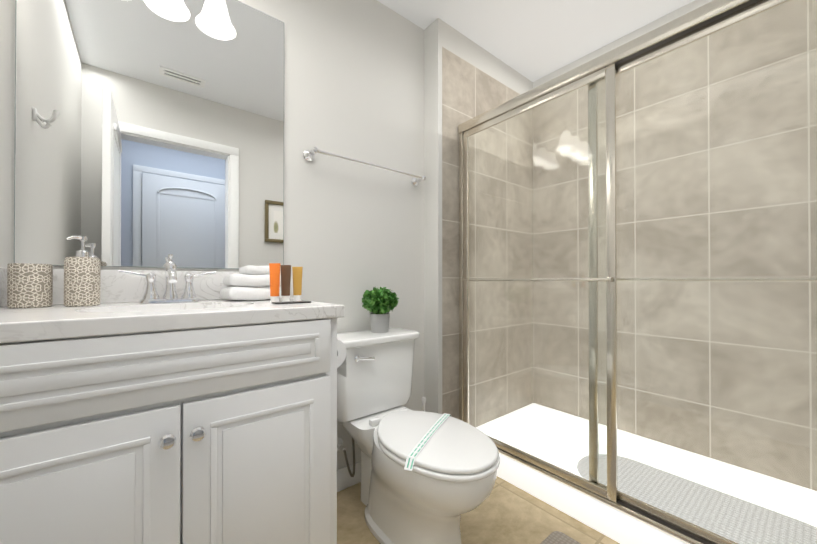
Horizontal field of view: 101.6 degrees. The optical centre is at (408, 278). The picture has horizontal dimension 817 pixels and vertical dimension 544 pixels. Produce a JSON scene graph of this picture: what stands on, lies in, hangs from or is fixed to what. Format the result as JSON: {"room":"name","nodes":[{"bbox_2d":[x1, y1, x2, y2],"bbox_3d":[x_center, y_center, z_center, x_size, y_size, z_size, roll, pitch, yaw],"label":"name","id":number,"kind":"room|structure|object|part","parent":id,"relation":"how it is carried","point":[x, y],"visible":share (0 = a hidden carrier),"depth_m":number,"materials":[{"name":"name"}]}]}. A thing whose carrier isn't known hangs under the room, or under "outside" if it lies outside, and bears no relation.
{"room":"bathroom","nodes":[
{"label":"bathroom","id":0,"kind":"room"},
{"bbox_2d":[0,0,423,469],"bbox_3d":[-0.611,-0.219,1.433,1.703,2.440,0.120,0,0,-39],"label":"wall","id":1,"kind":"structure","parent":0,"point":[353,89],"depth_m":1.61,"materials":[{"name":"white paint"}]},
{"bbox_2d":[6,268,239,304],"bbox_3d":[-0.832,0.026,1.161,0.772,0.104,0.019,0,0,-39],"label":"backsplash","id":2,"kind":"structure","parent":1,"relation":"attached to","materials":[{"name":"stone"}]},
{"bbox_2d":[14,0,283,268],"bbox_3d":[-0.823,-0.563,1.181,0.752,1.052,0.006,0,0,-39],"label":"mirror","id":3,"kind":"object","parent":1,"relation":"attached to","point":[149,133],"visible":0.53,"depth_m":1.13,"materials":[{"name":"grey mirror"}]},
{"bbox_2d":[337,438,354,476],"bbox_3d":[-0.293,0.745,1.526,0.071,0.287,0.123,0,0,-39],"label":"supply valve","id":4,"kind":"object","parent":1,"relation":"attached to","point":[341,447],"visible":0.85,"depth_m":1.51,"materials":[{"name":"silver metal"}]},
{"bbox_2d":[337,461,360,491],"bbox_3d":[-0.226,0.952,1.651,0.819,0.100,0.013,0,0,-39],"label":"baseboard","id":5,"kind":"structure","parent":1,"relation":"attached to","point":[345,479],"depth_m":1.59,"materials":[{"name":"white paint"}]},
{"bbox_2d":[303,147,425,185],"bbox_3d":[-0.177,-0.548,1.651,0.672,0.052,0.085,0,0,-39],"label":"towel rail","id":6,"kind":"object","parent":1,"relation":"attached to","point":[308,155],"visible":1,"depth_m":1.56,"materials":[{"name":"silver metal"}]},
{"bbox_2d":[337,476,619,543],"bbox_3d":[0.366,1.049,1.070,2.780,0.100,1.900,0,0,-39],"label":"floor","id":7,"kind":"structure","parent":0,"point":[505,512],"depth_m":1.36,"materials":[{"name":"tile"}]},
{"bbox_2d":[0,268,344,543],"bbox_3d":[-0.653,0.484,0.935,0.772,1.023,0.592,0,0,-39],"label":"bathroom vanity","id":8,"kind":"object","parent":7,"relation":"on","point":[209,417],"visible":0.98,"depth_m":0.73,"materials":[{"name":"white paint"}]},
{"bbox_3d":[-0.643,0.569,0.616,0.364,0.585,0.019,0,0,-39],"label":"door","id":9,"kind":"part","parent":8,"relation":"part of","materials":[{"name":"white paint"}]},
{"bbox_3d":[-0.520,0.268,0.731,0.722,0.033,0.005,0,0,-39],"label":"rail","id":10,"kind":"part","parent":8,"relation":"part of","materials":[{"name":"white paint"}]},
{"bbox_3d":[-0.520,0.127,0.732,0.722,0.030,0.005,0,0,-39],"label":"rail","id":11,"kind":"part","parent":8,"relation":"part of","materials":[{"name":"white paint"}]},
{"bbox_3d":[-0.504,0.340,0.696,0.032,0.032,0.032,0,0,-39],"label":"knob","id":12,"kind":"part","parent":8,"relation":"part of","materials":[{"name":"silver metal"}]},
{"bbox_2d":[0,298,344,342],"bbox_3d":[-0.662,0.095,0.949,0.772,0.035,0.562,0,0,-39],"label":"countertop","id":13,"kind":"structure","parent":8,"relation":"on","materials":[{"name":"stone"}]},
{"bbox_2d":[7,263,52,307],"bbox_3d":[-1.007,0.019,0.888,0.080,0.115,0.080,0,0,-39],"label":"tumbler","id":14,"kind":"object","parent":13,"relation":"on","point":[29,285],"visible":1,"depth_m":0.86,"materials":[{"name":"ceramic"}]},
{"bbox_2d":[64,236,100,306],"bbox_3d":[-0.919,-0.021,0.940,0.074,0.197,0.074,0,0,-39],"label":"soap dispenser","id":15,"kind":"object","parent":13,"relation":"on","point":[82,274],"visible":1,"depth_m":0.92,"materials":[{"name":"ceramic"}]},
{"bbox_2d":[118,254,215,302],"bbox_3d":[-0.756,-0.002,1.062,0.260,0.159,0.141,0,0,-39],"label":"faucet","id":16,"kind":"object","parent":13,"relation":"on","point":[151,295],"visible":1,"depth_m":1.08,"materials":[{"name":"silver metal"}]},
{"bbox_3d":[-0.850,-0.011,1.037,0.080,0.028,0.018,0,0,-39],"label":"lever","id":17,"kind":"part","parent":16,"relation":"part of","materials":[{"name":"silver metal"}]},
{"bbox_3d":[-0.822,0.025,1.063,0.046,0.084,0.046,0,0,-39],"label":"handle","id":18,"kind":"part","parent":16,"relation":"part of","materials":[{"name":"silver metal"}]},
{"bbox_3d":[-0.749,-0.009,1.054,0.026,0.049,0.119,0,0,-39],"label":"spout","id":19,"kind":"part","parent":16,"relation":"part of","materials":[{"name":"silver metal"}]},
{"bbox_3d":[-0.743,0.025,1.127,0.046,0.084,0.046,0,0,-39],"label":"handle","id":20,"kind":"part","parent":16,"relation":"part of","materials":[{"name":"silver metal"}]},
{"bbox_3d":[-0.711,-0.011,1.149,0.080,0.028,0.018,0,0,-39],"label":"lever","id":21,"kind":"part","parent":16,"relation":"part of","materials":[{"name":"silver metal"}]},
{"bbox_2d":[220,265,281,299],"bbox_3d":[-0.564,0.015,1.220,0.206,0.127,0.161,0,0,-39],"label":"towels","id":22,"kind":"object","parent":13,"relation":"on","point":[250,282],"visible":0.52,"depth_m":1.16,"materials":[{"name":"white fabric"}]},
{"bbox_2d":[271,298,310,303],"bbox_3d":[-0.366,0.076,1.045,0.110,0.004,0.045,0,0,-39],"label":"tray","id":23,"kind":"object","parent":13,"relation":"on","point":[284,300],"depth_m":1.06,"materials":[{"name":"white"}]},
{"bbox_2d":[297,267,302,297],"bbox_3d":[-0.384,0.019,1.153,0.028,0.118,0.028,0,0,-42],"label":"toiletry tube","id":24,"kind":"object","parent":13,"relation":"on","point":[299,269],"depth_m":1.15,"materials":[{"name":"yellow plastic"}]},
{"bbox_3d":[-0.462,0.340,0.730,0.032,0.032,0.032,0,0,-39],"label":"knob","id":25,"kind":"part","parent":8,"relation":"part of","materials":[{"name":"silver metal"}]},
{"bbox_3d":[-0.362,0.570,0.842,0.348,0.585,0.019,0,0,-39],"label":"door","id":26,"kind":"part","parent":8,"relation":"part of","materials":[{"name":"white paint"}]},
{"bbox_2d":[337,339,346,377],"bbox_3d":[-0.302,0.278,1.188,0.110,0.142,0.175,0,0,-39],"label":"toilet paper","id":27,"kind":"object","parent":8,"relation":"attached to","point":[341,361],"visible":0.1,"depth_m":1.16,"materials":[{"name":"white paper"}]},
{"bbox_2d":[337,327,499,543],"bbox_3d":[0.001,0.624,1.312,0.437,0.748,0.788,0,0,-39],"label":"toilet","id":28,"kind":"object","parent":7,"relation":"on","point":[428,477],"visible":0.98,"depth_m":1.21,"materials":[{"name":"white ceramic"}]},
{"bbox_3d":[-0.177,0.337,1.390,0.074,0.023,0.026,0,0,-39],"label":"lever","id":29,"kind":"part","parent":28,"relation":"part of","materials":[{"name":"silver metal"}]},
{"bbox_3d":[-0.181,0.443,1.538,0.412,0.316,0.200,0,0,-39],"label":"tank","id":30,"kind":"part","parent":28,"relation":"part of","materials":[{"name":"white ceramic"}]},
{"bbox_2d":[362,287,398,332],"bbox_3d":[-0.134,0.146,1.569,0.177,0.215,0.181,0,0,-39],"label":"plant","id":31,"kind":"object","parent":28,"relation":"on","point":[380,303],"visible":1,"depth_m":1.53,"materials":[{"name":"green plant"}]},
{"bbox_3d":[-0.135,0.210,1.570,0.094,0.088,0.094,0,0,-39],"label":"pot","id":32,"kind":"part","parent":31,"relation":"part of","materials":[{"name":"grey ceramic"}]},
{"bbox_3d":[0.051,0.800,1.248,0.356,0.396,0.610,0,0,-39],"label":"bowl","id":33,"kind":"part","parent":28,"relation":"part of","materials":[{"name":"white ceramic"}]},
{"bbox_3d":[0.084,0.569,1.208,0.352,0.023,0.511,0,0,-39],"label":"lid","id":34,"kind":"part","parent":28,"relation":"part of","materials":[{"name":"white plastic"}]},
{"bbox_3d":[0.088,0.591,1.203,0.360,0.018,0.508,0,0,-39],"label":"seat","id":35,"kind":"part","parent":28,"relation":"part of","materials":[{"name":"white plastic"}]},
{"bbox_2d":[422,397,425,410],"bbox_3d":[0.081,0.811,1.746,0.100,0.380,0.100,0,0,-39],"label":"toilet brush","id":36,"kind":"object","parent":7,"relation":"on","point":[423,402],"visible":0.12,"depth_m":1.74,"materials":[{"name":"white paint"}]},
{"bbox_2d":[540,531,580,543],"bbox_3d":[0.621,0.989,0.922,0.430,0.014,0.660,0,0,-39],"label":"rug","id":37,"kind":"object","parent":7,"relation":"on","point":[556,537],"visible":0.98,"depth_m":1.25,"materials":[{"name":"grey fabric"}]},
{"bbox_2d":[497,454,684,543],"bbox_3d":[1.072,0.948,1.563,0.817,0.103,1.538,0,0,-39],"label":"shower curb","id":38,"kind":"object","parent":7,"relation":"on","point":[616,525],"visible":0.02,"depth_m":1.36,"materials":[{"name":"white plastic"}]},
{"bbox_2d":[497,447,710,543],"bbox_3d":[0.788,0.883,1.336,0.050,0.023,1.536,0,0,-39],"label":"door track","id":39,"kind":"object","parent":38,"relation":"on","point":[672,533],"depth_m":1.26,"materials":[{"name":"silver metal"}]},
{"bbox_3d":[0.788,0.872,1.336,0.024,0.001,1.534,0,0,-39],"label":"shower door track groove","id":40,"kind":"part","parent":39,"relation":"part of","materials":[{"name":"silver metal"}]},
{"bbox_2d":[424,18,532,413],"bbox_3d":[0.509,-0.215,2.259,1.077,2.440,0.236,0,0,-39],"label":"wall","id":41,"kind":"structure","parent":0,"point":[439,33],"depth_m":1.88,"materials":[{"name":"white paint"}]},
{"bbox_2d":[459,133,462,420],"bbox_3d":[0.316,0.020,1.928,0.044,1.712,0.029,0,0,-39],"label":"door jamb","id":42,"kind":"object","parent":41,"relation":"attached to","point":[460,276],"visible":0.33,"depth_m":1.91,"materials":[{"name":"silver metal"}]},
{"bbox_2d":[442,46,520,418],"bbox_3d":[0.548,-0.162,2.137,0.927,2.254,0.001,0,0,-39],"label":"wall tile","id":43,"kind":"structure","parent":41,"relation":"attached to","point":[470,91],"depth_m":1.90,"materials":[{"name":"beige tile"}]},
{"bbox_2d":[377,0,694,81],"bbox_3d":[0.366,-1.491,1.084,2.780,0.100,1.900,0,0,-39],"label":"ceiling","id":44,"kind":"structure","parent":0,"point":[532,40],"depth_m":1.87,"materials":[{"name":"white paint"}]},
{"bbox_2d":[533,0,712,87],"bbox_3d":[1.477,-0.217,1.819,0.120,2.440,1.664,0,0,-39],"label":"wall","id":45,"kind":"structure","parent":0,"point":[669,17],"depth_m":1.96,"materials":[{"name":"white paint"}]},
{"bbox_3d":[1.271,-0.224,0.662,1.650,2.440,0.120,0,0,-39],"label":"wall","id":46,"kind":"structure","parent":0,"visible":0},
{"bbox_2d":[458,0,748,133],"bbox_3d":[0.788,-0.865,1.346,0.060,0.050,1.536,0,0,-39],"label":"header","id":47,"kind":"object","parent":46,"relation":"attached to","point":[707,11],"visible":0.69,"depth_m":1.28,"materials":[{"name":"silver metal"}]},
{"bbox_2d":[462,0,759,132],"bbox_3d":[0.788,-0.840,1.346,0.040,0.001,1.534,0,0,-39],"label":"groove","id":48,"kind":"object","parent":46,"relation":"attached to","point":[723,14],"visible":0.33,"depth_m":1.14,"materials":[{"name":"grey metal"}]},
{"bbox_2d":[468,0,816,543],"bbox_3d":[0.788,0.015,1.341,0.027,1.650,1.414,0,0,-39],"label":"shower door","id":49,"kind":"structure","parent":46,"relation":"attached to","point":[716,155],"depth_m":1.17,"materials":[{"name":"clear glass"}]},
{"bbox_2d":[463,130,467,422],"bbox_3d":[0.329,0.014,1.895,0.016,1.720,0.034,0,0,-39],"label":"stile","id":50,"kind":"object","parent":49,"relation":"attached to","point":[465,275],"visible":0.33,"depth_m":1.89,"materials":[{"name":"silver metal"}]},
{"bbox_2d":[468,67,605,135],"bbox_3d":[0.564,-0.826,1.607,0.016,0.044,0.716,0,0,-39],"label":"railing","id":51,"kind":"object","parent":49,"relation":"attached to","point":[583,81],"visible":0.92,"depth_m":1.53,"materials":[{"name":"silver metal"}]},
{"bbox_3d":[0.564,0.017,1.603,0.005,1.650,0.724,0,0,-39],"label":"glass","id":52,"kind":"part","parent":49,"relation":"part of","materials":[{"name":"clear glass"}]},
{"bbox_2d":[488,436,606,497],"bbox_3d":[0.564,0.855,1.598,0.016,0.034,0.716,0,0,-39],"label":"rail","id":53,"kind":"object","parent":49,"relation":"attached to","point":[585,484],"visible":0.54,"depth_m":1.48,"materials":[{"name":"silver metal"}]},
{"bbox_2d":[606,63,617,502],"bbox_3d":[0.799,0.010,1.310,0.016,1.720,0.034,0,0,-39],"label":"stile","id":54,"kind":"object","parent":49,"relation":"attached to","point":[611,301],"visible":0.96,"depth_m":1.30,"materials":[{"name":"silver metal"}]},
{"bbox_2d":[618,492,735,543],"bbox_3d":[1.008,0.852,1.080,0.016,0.034,0.732,0,0,-39],"label":"rail","id":55,"kind":"object","parent":49,"relation":"attached to","point":[696,531],"depth_m":1.17,"materials":[{"name":"silver metal"}]},
{"bbox_2d":[616,0,786,73],"bbox_3d":[1.008,-0.829,1.090,0.016,0.044,0.732,0,0,-39],"label":"rail","id":56,"kind":"object","parent":49,"relation":"attached to","point":[728,20],"visible":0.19,"depth_m":1.11,"materials":[{"name":"silver metal"}]},
{"bbox_3d":[1.008,0.014,1.085,0.005,1.650,0.740,0,0,-39],"label":"glass","id":57,"kind":"part","parent":49,"relation":"part of","materials":[{"name":"clear glass"}]},
{"bbox_3d":[0.786,0.005,1.294,0.044,0.018,0.016,0,0,-39],"label":"post","id":58,"kind":"object","parent":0,"visible":0},
{"bbox_2d":[460,278,608,280],"bbox_3d":[0.533,0.006,1.578,0.014,0.014,0.760,0,0,-39],"label":"bar","id":59,"kind":"object","parent":58,"relation":"attached to","point":[534,279],"visible":1,"depth_m":1.52,"materials":[{"name":"silver metal"}]}
]}

